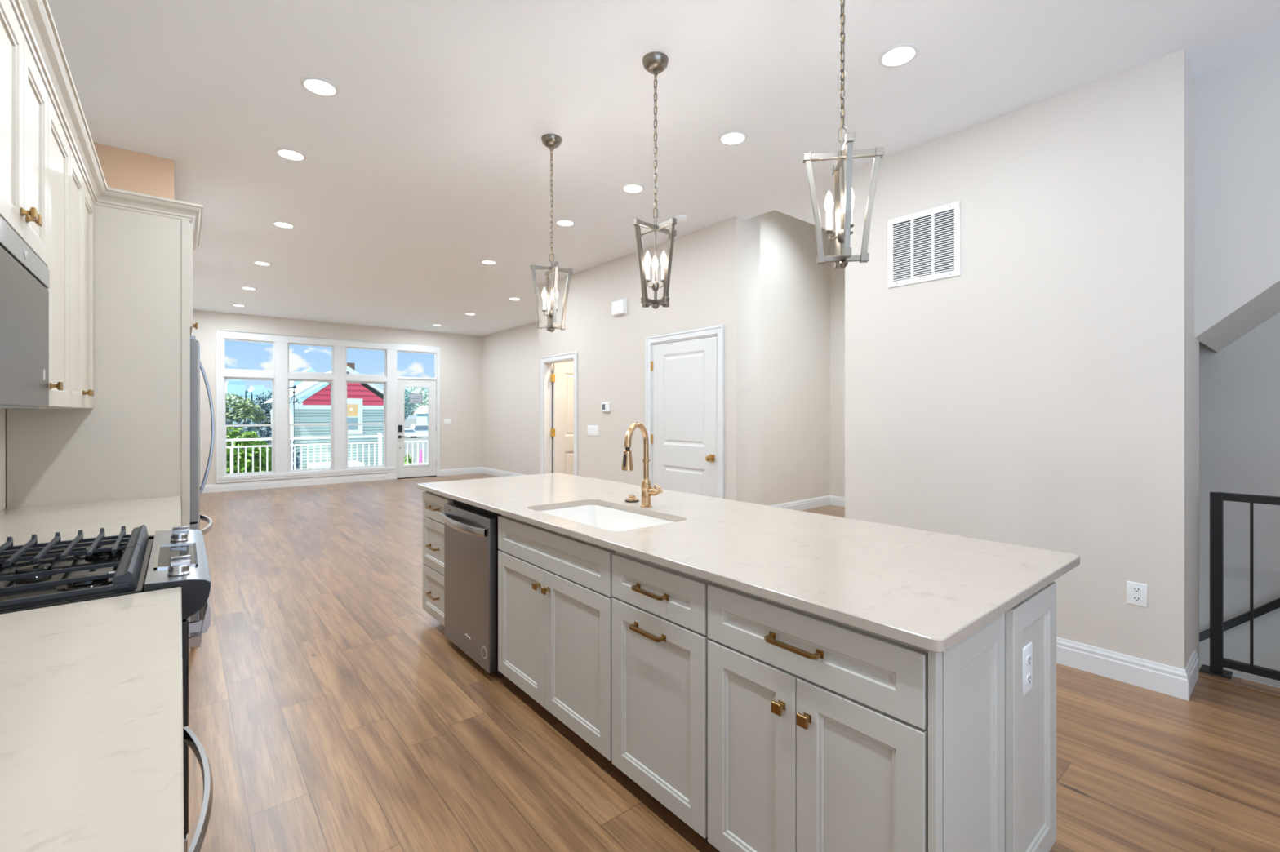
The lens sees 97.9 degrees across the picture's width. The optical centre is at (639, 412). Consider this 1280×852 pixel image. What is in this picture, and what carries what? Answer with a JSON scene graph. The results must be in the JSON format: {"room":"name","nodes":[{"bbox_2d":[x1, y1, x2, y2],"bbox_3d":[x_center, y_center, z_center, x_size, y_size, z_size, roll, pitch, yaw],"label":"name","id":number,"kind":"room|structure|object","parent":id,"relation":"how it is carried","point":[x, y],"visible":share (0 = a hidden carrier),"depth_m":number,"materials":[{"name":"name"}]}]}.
{"room":"kitchen","nodes":[
{"label":"kitchen","id":0,"kind":"room"},
{"bbox_2d":[0,408,6,511],"bbox_3d":[-1.178,-0.190,0.253,0.150,3.160,8.290,0,0,-40],"label":"wall","id":1,"kind":"structure","parent":0,"point":[2,411],"depth_m":2.74,"materials":[{"name":"beige paint"}]},
{"bbox_2d":[0,0,48,266],"bbox_3d":[-1.924,-0.809,1.550,0.345,0.605,0.778,0,0,-40],"label":"upper cabinet","id":2,"kind":"object","parent":1,"relation":"attached to","point":[24,95],"visible":0.99,"depth_m":1.62,"materials":[{"name":"beige paint"}]},
{"bbox_2d":[0,216,49,408],"bbox_3d":[-1.932,-0.259,1.542,0.322,0.487,0.768,0,0,-40],"label":"microwave","id":3,"kind":"object","parent":2,"relation":"attached to","point":[24,279],"visible":1,"depth_m":1.61,"materials":[{"name":"silver metal"}]},
{"bbox_2d":[0,148,93,408],"bbox_3d":[-2.762,-0.566,2.566,0.345,1.092,0.833,0,0,-40],"label":"upper cabinet","id":4,"kind":"object","parent":1,"relation":"attached to","point":[82,206],"visible":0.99,"depth_m":2.60,"materials":[{"name":"beige paint"}]},
{"bbox_2d":[39,95,70,408],"bbox_3d":[-2.334,-0.566,2.047,0.345,1.092,0.504,0,0,-40],"label":"upper cabinet","id":5,"kind":"object","parent":1,"relation":"attached to","point":[59,148],"visible":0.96,"depth_m":2.16,"materials":[{"name":"beige paint"}]},
{"bbox_2d":[190,222,197,335],"bbox_3d":[-3.171,-0.801,3.384,0.756,0.622,0.893,0,0,-40],"label":"upper cabinet","id":6,"kind":"object","parent":1,"relation":"attached to","point":[195,326],"visible":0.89,"depth_m":3.26,"materials":[{"name":"beige paint"}]},
{"bbox_2d":[65,136,173,217],"bbox_3d":[-3.609,-0.190,3.699,0.788,3.160,0.120,0,0,-40],"label":"wall","id":7,"kind":"structure","parent":0,"point":[125,170],"depth_m":3.78,"materials":[{"name":"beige paint"}]},
{"bbox_2d":[9,0,203,250],"bbox_3d":[-2.321,-1.159,2.613,0.457,0.089,3.185,0,0,-40],"label":"crown molding","id":8,"kind":"structure","parent":7,"relation":"attached to","point":[35,19],"depth_m":2.20,"materials":[{"name":"beige paint"}]},
{"bbox_2d":[191,310,481,484],"bbox_3d":[-5.802,-0.190,11.212,5.729,3.160,0.150,0,0,-40],"label":"wall","id":9,"kind":"structure","parent":0,"point":[460,355],"depth_m":11.95,"materials":[{"name":"beige paint"}]},
{"bbox_2d":[222,376,275,476],"bbox_3d":[-7.089,0.244,10.110,0.770,1.772,0.100,0,0,-40],"label":"window","id":10,"kind":"structure","parent":9,"relation":"in","point":[273,472],"depth_m":10.14,"materials":[{"name":"white paint"}]},
{"bbox_2d":[223,338,275,372],"bbox_3d":[-7.089,-1.038,10.110,0.770,0.559,0.050,0,0,-40],"label":"window","id":11,"kind":"structure","parent":9,"relation":"in","point":[273,343],"depth_m":10.17,"materials":[{"name":"white paint"}]},
{"bbox_2d":[200,473,386,493],"bbox_3d":[-6.479,1.320,10.546,3.504,0.140,0.016,0,0,-40],"label":"baseboard","id":12,"kind":"structure","parent":9,"relation":"attached to","point":[377,477],"depth_m":10.47,"materials":[{"name":"white paint"}]},
{"bbox_2d":[288,342,333,373],"bbox_3d":[-6.341,-1.038,10.728,0.770,0.559,0.050,0,0,-40],"label":"window","id":13,"kind":"structure","parent":9,"relation":"in","point":[331,347],"depth_m":10.74,"materials":[{"name":"white paint"}]},
{"bbox_2d":[288,378,333,472],"bbox_3d":[-6.341,0.244,10.728,0.770,1.772,0.100,0,0,-40],"label":"window","id":14,"kind":"structure","parent":9,"relation":"in","point":[331,424],"depth_m":10.78,"materials":[{"name":"white paint"}]},
{"bbox_2d":[215,330,439,483],"bbox_3d":[-5.946,-0.028,11.039,3.925,2.843,0.134,0,0,-40],"label":"trim","id":15,"kind":"structure","parent":9,"relation":"attached to","point":[281,375],"depth_m":10.81,"materials":[{"name":"white paint"}]},
{"bbox_2d":[346,346,386,376],"bbox_3d":[-5.585,-1.038,11.352,0.770,0.559,0.050,0,0,-40],"label":"window","id":16,"kind":"structure","parent":9,"relation":"in","point":[384,350],"depth_m":11.39,"materials":[{"name":"white paint"}]},
{"bbox_2d":[346,380,386,469],"bbox_3d":[-5.585,0.244,11.352,0.770,1.772,0.100,0,0,-40],"label":"window","id":17,"kind":"structure","parent":9,"relation":"in","point":[384,424],"depth_m":11.49,"materials":[{"name":"white paint"}]},
{"bbox_2d":[396,350,435,378],"bbox_3d":[-4.822,-1.028,11.982,0.850,0.579,0.050,0,0,-40],"label":"window","id":18,"kind":"structure","parent":9,"relation":"in","point":[434,353],"depth_m":12.06,"materials":[{"name":"white paint"}]},
{"bbox_2d":[396,378,436,478],"bbox_3d":[-4.780,0.331,11.957,0.834,2.085,0.092,0,0,-40],"label":"door","id":19,"kind":"structure","parent":9,"relation":"in","point":[429,469],"depth_m":11.96,"materials":[{"name":"white paint"}]},
{"bbox_2d":[408,393,422,404],"bbox_3d":[-4.811,-0.309,11.950,0.274,0.218,0.006,0,0,-40],"label":"door sign","id":20,"kind":"object","parent":19,"relation":"attached to","point":[413,397],"visible":1,"depth_m":11.95,"materials":[{"name":"paper"}]},
{"bbox_2d":[440,466,481,475],"bbox_3d":[-4.031,1.320,12.566,0.974,0.140,0.016,0,0,-40],"label":"baseboard","id":21,"kind":"structure","parent":9,"relation":"attached to","point":[477,469],"depth_m":12.55,"materials":[{"name":"white paint"}]},
{"bbox_2d":[481,322,538,475],"bbox_3d":[-1.946,-0.190,10.924,0.150,3.160,5.505,0,0,-40],"label":"wall","id":22,"kind":"structure","parent":0,"point":[509,357],"depth_m":11.73,"materials":[{"name":"beige paint"}]},
{"bbox_2d":[481,466,524,476],"bbox_3d":[-1.962,1.320,10.813,0.016,0.140,5.355,0,0,-40],"label":"baseboard","id":23,"kind":"structure","parent":22,"relation":"attached to","point":[484,470],"depth_m":12.21,"materials":[{"name":"white paint"}]},
{"bbox_2d":[551,360,573,472],"bbox_3d":[-0.080,-0.190,7.546,1.512,3.160,2.080,0,0,-40],"label":"door frame","id":24,"kind":"structure","parent":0,"point":[566,362],"depth_m":7.80,"materials":[{"name":"beige paint"}]},
{"bbox_2d":[539,351,577,475],"bbox_3d":[-1.041,0.307,7.412,0.142,2.165,0.933,0,0,-40],"label":"door frame","id":25,"kind":"structure","parent":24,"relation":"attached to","point":[545,362],"depth_m":7.68,"materials":[{"name":"white paint"}]},
{"bbox_2d":[551,364,573,475],"bbox_3d":[-0.928,0.349,7.950,0.762,2.057,0.062,0,0,-40],"label":"door","id":26,"kind":"structure","parent":24,"relation":"in","point":[562,377],"depth_m":7.81,"materials":[{"name":"white paint"}]},
{"bbox_2d":[8,0,1279,336],"bbox_3d":[-0.273,-1.895,5.750,8.600,0.250,15.615,0,0,-40],"label":"ceiling","id":27,"kind":"structure","parent":0,"point":[429,162],"depth_m":3.22,"materials":[{"name":"paint"}]},
{"bbox_2d":[253,261,271,266],"bbox_3d":[-4.464,-1.766,6.585,0.184,0.008,0.184,0,0,-40],"label":"recessed light","id":28,"kind":"object","parent":27,"relation":"in","point":[260,263],"visible":1,"depth_m":6.56,"materials":[{"name":"white paint"}]},
{"bbox_2d":[271,221,295,228],"bbox_3d":[-3.348,-1.766,5.233,0.184,0.008,0.184,0,0,-40],"label":"recessed light","id":29,"kind":"object","parent":27,"relation":"in","point":[279,224],"visible":1,"depth_m":5.22,"materials":[{"name":"white paint"}]},
{"bbox_2d":[275,147,306,160],"bbox_3d":[-2.388,-1.766,3.812,0.184,0.008,0.184,0,0,-40],"label":"recessed light","id":30,"kind":"object","parent":27,"relation":"in","point":[287,153],"visible":1,"depth_m":3.80,"materials":[{"name":"white paint"}]},
{"bbox_2d":[300,75,339,97],"bbox_3d":[-1.734,-1.766,3.020,0.184,0.008,0.184,0,0,-40],"label":"recessed light","id":31,"kind":"object","parent":27,"relation":"in","point":[315,85],"visible":1,"depth_m":3.01,"materials":[{"name":"white paint"}]},
{"bbox_2d":[480,259,496,264],"bbox_3d":[-1.775,-1.766,6.533,0.184,0.008,0.184,0,0,-40],"label":"recessed light","id":32,"kind":"object","parent":27,"relation":"in","point":[485,261],"visible":1,"depth_m":6.53,"materials":[{"name":"white paint"}]},
{"bbox_2d":[529,133,573,332],"bbox_3d":[-0.571,-1.145,3.597,0.212,1.249,0.212,0,0,22],"label":"lantern pendant","id":33,"kind":"object","parent":27,"relation":"hanging from","point":[552,141],"visible":1,"depth_m":3.58,"materials":[{"name":"silver metal"}]},
{"bbox_2d":[555,218,575,226],"bbox_3d":[-0.696,-1.766,5.178,0.184,0.008,0.184,0,0,-40],"label":"recessed light","id":34,"kind":"object","parent":27,"relation":"in","point":[563,222],"visible":1,"depth_m":5.16,"materials":[{"name":"white paint"}]},
{"bbox_2d":[621,183,644,193],"bbox_3d":[-0.054,-1.766,4.385,0.184,0.008,0.184,0,0,-40],"label":"recessed light","id":35,"kind":"object","parent":27,"relation":"in","point":[628,188],"visible":1,"depth_m":4.37,"materials":[{"name":"white paint"}]},
{"bbox_2d":[633,52,676,309],"bbox_3d":[0.077,-1.145,2.796,0.212,1.249,0.212,0,0,3],"label":"lantern pendant","id":36,"kind":"object","parent":27,"relation":"hanging from","point":[655,63],"visible":1,"depth_m":2.76,"materials":[{"name":"silver metal"}]},
{"bbox_2d":[673,215,688,223],"bbox_3d":[0.369,-1.748,5.051,0.132,0.044,0.132,0,0,-40],"label":"smoke detector","id":37,"kind":"object","parent":27,"relation":"attached to","point":[680,219],"visible":0.74,"depth_m":5.01,"materials":[{"name":"white plastic"}]},
{"bbox_2d":[718,130,746,145],"bbox_3d":[0.597,-1.766,3.583,0.184,0.008,0.184,0,0,-40],"label":"recessed light","id":38,"kind":"object","parent":27,"relation":"in","point":[732,137],"visible":1,"depth_m":3.58,"materials":[{"name":"white paint"}]},
{"bbox_2d":[802,0,883,269],"bbox_3d":[0.729,-1.145,2.007,0.212,1.249,0.212,0,0,-36],"label":"lantern pendant","id":39,"kind":"object","parent":27,"relation":"hanging from","point":[844,224],"visible":1,"depth_m":2.00,"materials":[{"name":"silver metal"}]},
{"bbox_2d":[878,43,919,67],"bbox_3d":[1.279,-1.766,2.757,0.184,0.008,0.184,0,0,-40],"label":"recessed light","id":40,"kind":"object","parent":27,"relation":"in","point":[896,55],"visible":1,"depth_m":2.75,"materials":[{"name":"white paint"}]},
{"bbox_2d":[538,217,759,504],"bbox_3d":[-0.142,-0.190,6.517,0.341,3.160,3.588,0,0,-40],"label":"wall","id":41,"kind":"structure","parent":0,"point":[715,274],"depth_m":5.95,"materials":[{"name":"beige paint"}]},
{"bbox_2d":[587,425,598,435],"bbox_3d":[-0.567,0.215,6.757,0.008,0.124,0.208,0,0,-40],"label":"light switch","id":42,"kind":"object","parent":41,"relation":"attached to","point":[593,430],"visible":1,"depth_m":6.75,"materials":[{"name":"white plastic"}]},
{"bbox_2d":[601,402,610,412],"bbox_3d":[-0.401,-0.066,6.540,0.028,0.108,0.147,0,0,-40],"label":"thermostat","id":43,"kind":"object","parent":41,"relation":"attached to","point":[606,406],"visible":1,"depth_m":6.52,"materials":[{"name":"white plastic"}]},
{"bbox_2d":[611,298,626,316],"bbox_3d":[-0.241,-1.195,6.330,0.050,0.176,0.240,0,0,-40],"label":"door chime","id":44,"kind":"object","parent":41,"relation":"attached to","point":[619,308],"visible":1,"depth_m":6.28,"materials":[{"name":"white plastic"}]},
{"bbox_2d":[650,336,717,497],"bbox_3d":[0.413,0.329,5.559,0.104,2.098,0.940,0,0,-40],"label":"door","id":45,"kind":"structure","parent":41,"relation":"in","point":[685,425],"depth_m":5.53,"materials":[{"name":"white paint"}]},
{"bbox_2d":[644,324,724,498],"bbox_3d":[0.461,0.288,5.592,0.142,2.204,1.115,0,0,-40],"label":"door frame","id":46,"kind":"structure","parent":41,"relation":"attached to","point":[715,331],"depth_m":5.31,"materials":[{"name":"white paint"}]},
{"bbox_2d":[187,473,1279,851],"bbox_3d":[-0.287,1.450,5.728,8.550,0.120,15.600,0,0,-40],"label":"floor","id":47,"kind":"structure","parent":0,"point":[329,711],"depth_m":2.40,"materials":[{"name":"brown wood"}]},
{"bbox_2d":[6,204,190,653],"bbox_3d":[-2.892,0.138,3.013,0.714,2.504,0.026,0,0,-40],"label":"end panel","id":48,"kind":"object","parent":47,"relation":"on","point":[134,442],"visible":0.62,"depth_m":3.06,"materials":[{"name":"beige paint"}]},
{"bbox_2d":[0,524,211,851],"bbox_3d":[-1.769,0.891,1.676,0.730,0.939,0.872,0,0,-40],"label":"gas range","id":49,"kind":"object","parent":47,"relation":"on","point":[49,575],"visible":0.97,"depth_m":1.60,"materials":[{"name":"black metal"}]},
{"bbox_2d":[0,535,154,614],"bbox_3d":[-1.825,0.472,1.630,0.584,0.045,0.872,0,0,-40],"label":"cooktop","id":50,"kind":"object","parent":49,"relation":"in","point":[49,575],"depth_m":1.63,"materials":[{"name":"black metal"}]},
{"bbox_2d":[182,597,210,835],"bbox_3d":[-1.526,0.857,1.877,0.096,0.626,0.858,0,0,-40],"label":"oven","id":51,"kind":"object","parent":49,"relation":"in","point":[200,611],"depth_m":1.54,"materials":[{"name":"metal"}]},
{"bbox_2d":[182,658,213,851],"bbox_3d":[-1.015,0.910,0.737,0.711,0.800,0.650,0,0,-40],"label":"appliance","id":52,"kind":"object","parent":47,"relation":"on","point":[189,737],"visible":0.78,"depth_m":0.89,"materials":[{"name":"silver metal"}]},
{"bbox_2d":[190,335,214,636],"bbox_3d":[-3.134,0.458,3.420,0.826,1.825,0.855,0,0,-40],"label":"refrigerator","id":53,"kind":"object","parent":47,"relation":"on","point":[196,490],"visible":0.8,"depth_m":3.29,"materials":[{"name":"metal"}]},
{"bbox_2d":[422,491,453,626],"bbox_3d":[-1.113,0.912,3.727,0.592,0.810,0.462,0,0,-40],"label":"base cabinet","id":54,"kind":"object","parent":47,"relation":"on","point":[433,504],"visible":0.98,"depth_m":3.58,"materials":[{"name":"grey paint"}]},
{"bbox_2d":[442,499,503,675],"bbox_3d":[-0.774,0.946,3.281,0.636,0.848,0.645,0,0,-40],"label":"dishwasher","id":55,"kind":"object","parent":47,"relation":"on","point":[471,549],"visible":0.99,"depth_m":3.04,"materials":[{"name":"silver metal"}]},
{"bbox_2d":[481,647,486,657],"bbox_3d":[-0.816,1.255,2.916,0.001,0.050,0.050,0,0,-40],"label":"print","id":56,"kind":"object","parent":55,"relation":"attached to","point":[483,649],"depth_m":2.92,"materials":[{"name":"silver metal"}]},
{"bbox_2d":[497,515,615,760],"bbox_3d":[-0.220,0.913,2.649,0.586,0.813,0.966,0,0,-40],"label":"base cabinet","id":57,"kind":"object","parent":47,"relation":"on","point":[555,597],"visible":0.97,"depth_m":2.40,"materials":[{"name":"grey paint"}]},
{"bbox_2d":[612,551,711,838],"bbox_3d":[0.246,0.915,2.080,0.592,0.816,0.494,0,0,-40],"label":"base cabinet","id":58,"kind":"object","parent":47,"relation":"on","point":[660,613],"visible":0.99,"depth_m":1.89,"materials":[{"name":"grey paint"}]},
{"bbox_2d":[707,582,1005,851],"bbox_3d":[0.586,0.915,1.597,0.501,0.817,0.673,0,0,-40],"label":"base cabinet","id":59,"kind":"object","parent":47,"relation":"on","point":[824,735],"depth_m":1.41,"materials":[{"name":"grey paint"}]},
{"bbox_2d":[1005,582,1056,851],"bbox_3d":[0.084,0.911,2.869,0.382,0.808,3.306,0,0,-40],"label":"base cabinet","id":60,"kind":"object","parent":47,"relation":"on","point":[1031,717],"visible":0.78,"depth_m":1.59,"materials":[{"name":"grey paint"}]},
{"bbox_2d":[417,472,1079,652],"bbox_3d":[-0.014,0.490,2.804,1.101,0.029,3.351,0,0,-40],"label":"countertop","id":61,"kind":"structure","parent":60,"relation":"on","point":[931,591],"depth_m":1.87,"materials":[{"name":"stone"}]},
{"bbox_2d":[538,504,675,531],"bbox_3d":[-0.178,0.595,2.652,0.493,0.178,0.833,0,0,-40],"label":"undermount sink","id":62,"kind":"object","parent":61,"relation":"in","point":[607,518],"visible":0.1,"depth_m":2.95,"materials":[{"name":"white ceramic"}]},
{"bbox_2d":[625,494,639,502],"bbox_3d":[-0.043,0.459,2.993,0.076,0.034,0.076,0,0,-40],"label":"stopper","id":63,"kind":"object","parent":61,"relation":"on","point":[631,499],"visible":1,"depth_m":2.97,"materials":[{"name":"metal"}]},
{"bbox_2d":[622,422,662,507],"bbox_3d":[-0.014,0.260,2.750,0.115,0.432,0.267,0,0,44],"label":"kitchen faucet","id":64,"kind":"object","parent":61,"relation":"on","point":[647,491],"visible":1,"depth_m":2.81,"materials":[{"name":"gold metal"}]},
{"bbox_2d":[1022,641,1032,696],"bbox_3d":[1.085,0.718,1.558,0.082,0.131,0.009,0,0,-40],"label":"island outlet","id":65,"kind":"object","parent":60,"relation":"attached to","point":[1028,649],"visible":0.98,"depth_m":1.55,"materials":[{"name":"white plastic"}]},
{"bbox_2d":[1026,654,1031,666],"bbox_3d":[1.086,0.691,1.557,0.035,0.026,0.004,0,0,-40],"label":"socket","id":66,"kind":"object","parent":65,"relation":"attached to","point":[1028,657],"depth_m":1.55,"materials":[{"name":"white plastic"}]},
{"bbox_2d":[1026,673,1031,684],"bbox_3d":[1.086,0.744,1.557,0.035,0.026,0.004,0,0,-40],"label":"socket","id":67,"kind":"object","parent":65,"relation":"attached to","point":[1028,676],"depth_m":1.55,"materials":[{"name":"white plastic"}]},
{"bbox_3d":[-2.489,0.948,2.494,0.675,0.883,1.285,0,0,-40],"label":"base cabinet","id":68,"kind":"object","parent":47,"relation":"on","visible":0},
{"bbox_2d":[0,495,181,551],"bbox_3d":[-2.490,0.490,2.492,0.673,0.029,1.298,0,0,-40],"label":"countertop","id":69,"kind":"structure","parent":68,"relation":"on","point":[157,513],"depth_m":2.50,"materials":[{"name":"stone"}]},
{"bbox_3d":[-0.154,0.948,-0.334,0.675,0.883,2.080,0,0,-40],"label":"base cabinet","id":70,"kind":"object","parent":47,"relation":"on","visible":0},
{"bbox_2d":[0,586,183,851],"bbox_3d":[-0.505,0.490,0.088,0.673,0.029,3.180,0,0,-40],"label":"countertop","id":71,"kind":"structure","parent":70,"relation":"on","point":[91,692],"depth_m":0.85,"materials":[{"name":"stone"}]},
{"bbox_2d":[746,215,759,224],"bbox_3d":[2.033,-0.985,6.671,3.870,4.750,1.900,0,0,-40],"label":"wall","id":72,"kind":"structure","parent":0,"point":[756,220],"depth_m":5.20,"materials":[{"name":"beige paint"}]},
{"bbox_2d":[760,210,830,506],"bbox_3d":[1.584,-0.985,7.474,3.540,4.750,0.150,0,0,-40],"label":"wall","id":73,"kind":"structure","parent":0,"point":[795,290],"depth_m":7.84,"materials":[{"name":"beige paint"}]},
{"bbox_2d":[768,495,844,511],"bbox_3d":[2.364,1.320,6.412,3.390,0.140,2.480,0,0,-40],"label":"baseboard","id":74,"kind":"structure","parent":73,"relation":"attached to","point":[812,503],"depth_m":8.14,"materials":[{"name":"white paint"}]},
{"bbox_2d":[830,231,844,497],"bbox_3d":[3.728,-0.985,7.539,0.150,4.750,2.480,0,0,-40],"label":"wall","id":75,"kind":"structure","parent":0,"point":[837,276],"depth_m":8.35,"materials":[{"name":"beige paint"}]},
{"bbox_2d":[844,49,1199,669],"bbox_3d":[2.292,-0.190,3.580,0.552,3.160,1.795,0,0,-40],"label":"wall","id":76,"kind":"structure","parent":0,"point":[1044,393],"depth_m":3.09,"materials":[{"name":"beige paint"}]},
{"bbox_2d":[887,200,960,288],"bbox_3d":[1.857,-1.093,3.663,0.012,0.466,0.467,0,0,-40],"label":"air vent","id":77,"kind":"object","parent":76,"relation":"in","point":[924,246],"visible":1,"depth_m":3.65,"materials":[{"name":"white plastic"}]},
{"bbox_2d":[1056,636,1198,700],"bbox_3d":[2.216,1.320,3.507,0.376,0.140,1.811,0,0,-40],"label":"baseboard","id":78,"kind":"structure","parent":76,"relation":"attached to","point":[1168,680],"depth_m":2.86,"materials":[{"name":"white paint"}]},
{"bbox_2d":[1126,581,1147,608],"bbox_3d":[2.536,0.926,2.843,0.009,0.118,0.079,0,0,-40],"label":"wall outlet","id":79,"kind":"object","parent":76,"relation":"attached to","point":[1136,593],"visible":1,"depth_m":2.84,"materials":[{"name":"white plastic"}]},
{"bbox_2d":[1132,586,1141,592],"bbox_3d":[2.535,0.902,2.842,0.004,0.026,0.035,0,0,-40],"label":"socket","id":80,"kind":"object","parent":79,"relation":"attached to","point":[1135,589],"depth_m":2.84,"materials":[{"name":"white plastic"}]},
{"bbox_2d":[1132,595,1141,602],"bbox_3d":[2.535,0.950,2.842,0.004,0.026,0.035,0,0,-40],"label":"socket","id":81,"kind":"object","parent":79,"relation":"attached to","point":[1135,598],"depth_m":2.84,"materials":[{"name":"white plastic"}]},
{"bbox_2d":[1198,667,1279,697],"bbox_3d":[4.132,1.386,1.596,0.120,0.008,3.600,0,0,-40],"label":"trim","id":82,"kind":"structure","parent":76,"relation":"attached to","point":[1273,691],"depth_m":2.84,"materials":[{"name":"brown wood"}]},
{"bbox_2d":[1199,491,1279,680],"bbox_3d":[3.650,0.902,2.263,0.110,0.960,1.942,0,0,-40],"label":"stair railing","id":83,"kind":"object","parent":82,"relation":"on","point":[1217,661],"visible":1,"depth_m":2.94,"materials":[{"name":"black metal"}]},
{"bbox_2d":[1194,49,1279,352],"bbox_3d":[3.869,-1.082,2.667,1.097,1.376,1.620,0,0,-40],"label":"wall","id":84,"kind":"structure","parent":0,"point":[1237,107],"depth_m":2.84,"materials":[{"name":"paint"}]},
{"bbox_2d":[1199,312,1279,687],"bbox_3d":[4.447,1.310,2.946,0.150,6.160,5.280,0,0,-40],"label":"wall","id":85,"kind":"structure","parent":0,"point":[1239,384],"depth_m":3.56,"materials":[{"name":"paint"}]},
{"bbox_2d":[1199,597,1279,642],"bbox_3d":[4.059,0.936,3.221,0.098,2.793,3.026,0,0,-40],"label":"handrail","id":86,"kind":"object","parent":85,"relation":"attached to","point":[1273,605],"visible":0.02,"depth_m":3.48,"materials":[{"name":"black metal"}]},
{"label":"outside","id":87,"kind":"structure","parent":0,"visible":0},
{"bbox_3d":[-6.478,1.385,11.773,7.400,0.110,1.555,0,0,-40],"label":"deck","id":88,"kind":"object","parent":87,"visible":0},
{"bbox_2d":[226,432,427,473],"bbox_3d":[-6.922,0.900,12.311,7.410,0.860,0.070,0,0,-40],"label":"balcony railing","id":89,"kind":"object","parent":88,"relation":"on","point":[380,436],"visible":0.23,"depth_m":12.18,"materials":[{"name":"white paint"}]},
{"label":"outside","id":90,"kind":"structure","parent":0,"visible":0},
{"bbox_2d":[266,419,427,466],"bbox_3d":[-99.756,4.690,199.365,420.000,0.200,405.500,0,0,-40],"label":"ground","id":91,"kind":"structure","parent":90,"point":[407,424],"depth_m":78.97,"materials":[{"name":"white"}]},
{"bbox_2d":[225,379,244,418],"bbox_3d":[-202.054,-5.810,277.328,7.100,20.800,25.000,0,0,-40],"label":"office tower","id":92,"kind":"structure","parent":91,"relation":"on","point":[235,387],"depth_m":267.94,"materials":[{"name":"teal glass"}]},
{"bbox_2d":[225,392,268,444],"bbox_3d":[-29.843,1.564,40.193,5.159,6.100,3.426,0,0,-40],"label":"leafy tree","id":93,"kind":"object","parent":91,"relation":"on","point":[238,406],"visible":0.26,"depth_m":40.41,"materials":[{"name":"green plant"}]},
{"bbox_2d":[226,426,271,473],"bbox_3d":[-11.061,2.463,15.000,2.406,4.266,1.602,0,0,-40],"label":"leafy shrub","id":94,"kind":"object","parent":91,"relation":"on","point":[232,435],"visible":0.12,"depth_m":15.10,"materials":[{"name":"green plant"}]},
{"bbox_2d":[227,435,271,473],"bbox_3d":[-12.334,2.636,17.680,1.660,3.916,1.144,0,0,-40],"label":"leafy shrub","id":95,"kind":"object","parent":91,"relation":"on","point":[249,437],"visible":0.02,"depth_m":17.75,"materials":[{"name":"green plant"}]},
{"bbox_2d":[248,385,271,416],"bbox_3d":[-194.034,-4.460,283.950,7.700,18.100,25.000,0,0,-40],"label":"office tower","id":96,"kind":"structure","parent":91,"relation":"on","point":[254,389],"depth_m":274.77,"materials":[{"name":"teal glass"}]},
{"bbox_2d":[226,417,300,470],"bbox_3d":[-18.091,2.418,25.272,4.778,4.381,3.063,0,0,-40],"label":"bare tree","id":97,"kind":"object","parent":91,"relation":"on","point":[264,428],"visible":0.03,"depth_m":25.50,"materials":[{"name":"green plant"}]},
{"bbox_2d":[247,391,298,438],"bbox_3d":[-29.739,1.391,45.470,4.745,6.440,3.135,0,0,-40],"label":"bare tree","id":98,"kind":"object","parent":91,"relation":"on","point":[263,406],"visible":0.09,"depth_m":44.62,"materials":[{"name":"green plant"}]},
{"bbox_2d":[289,385,300,444],"bbox_3d":[-18.433,1.565,29.575,0.713,6.050,0.242,0,0,-40],"label":"mast","id":99,"kind":"object","parent":91,"relation":"on","point":[294,387],"visible":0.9,"depth_m":29.57,"materials":[{"name":"grey metal"}]},
{"bbox_2d":[289,367,328,403],"bbox_3d":[-177.763,-9.410,297.383,15.500,28.000,25.000,0,0,-40],"label":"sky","id":100,"kind":"structure","parent":91,"relation":"on","point":[292,384],"depth_m":287.53,"materials":[{"name":"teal glass"}]},
{"bbox_2d":[264,362,404,469],"bbox_3d":[-19.353,0.745,35.245,6.250,7.690,11.400,0,0,-40],"label":"gabled house","id":101,"kind":"structure","parent":91,"relation":"on","point":[365,402],"depth_m":32.35,"materials":[{"name":"green"}]},
{"bbox_2d":[382,385,427,422],"bbox_3d":[-69.660,-1.909,162.977,21.967,13.139,14.577,0,0,-40],"label":"bare tree","id":102,"kind":"object","parent":91,"relation":"on","point":[424,402],"visible":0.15,"depth_m":163.71,"materials":[{"name":"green plant"}]},
{"bbox_2d":[404,388,413,420],"bbox_3d":[-49.125,-0.720,112.429,7.236,10.667,4.727,0,0,-40],"label":"bare tree","id":103,"kind":"object","parent":91,"relation":"on","point":[406,392],"visible":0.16,"depth_m":113.34,"materials":[{"name":"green plant"}]},
{"bbox_2d":[404,454,414,466],"bbox_3d":[-7.222,2.934,17.366,0.700,3.316,0.523,0,0,-40],"label":"leafy shrub","id":104,"kind":"object","parent":91,"relation":"on","point":[411,459],"visible":0.02,"depth_m":17.37,"materials":[{"name":"green plant"}]},
{"bbox_2d":[404,428,420,438],"bbox_3d":[-42.494,3.714,100.948,4.600,1.748,1.880,0,0,-40],"label":"parked car","id":105,"kind":"object","parent":91,"relation":"on","point":[406,431],"visible":0.32,"depth_m":100.66,"materials":[{"name":"white paint"}]},
{"bbox_2d":[409,424,427,434],"bbox_3d":[-43.192,3.439,110.746,5.200,2.298,1.880,0,0,-40],"label":"parked car","id":106,"kind":"object","parent":91,"relation":"on","point":[422,428],"visible":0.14,"depth_m":109.70,"materials":[{"name":"white paint"}]},
{"bbox_2d":[413,405,427,424],"bbox_3d":[-51.887,1.390,143.897,10.000,6.400,9.000,0,0,-40],"label":"house","id":107,"kind":"structure","parent":91,"relation":"on","point":[421,412],"depth_m":141.20,"materials":[{"name":"white"}]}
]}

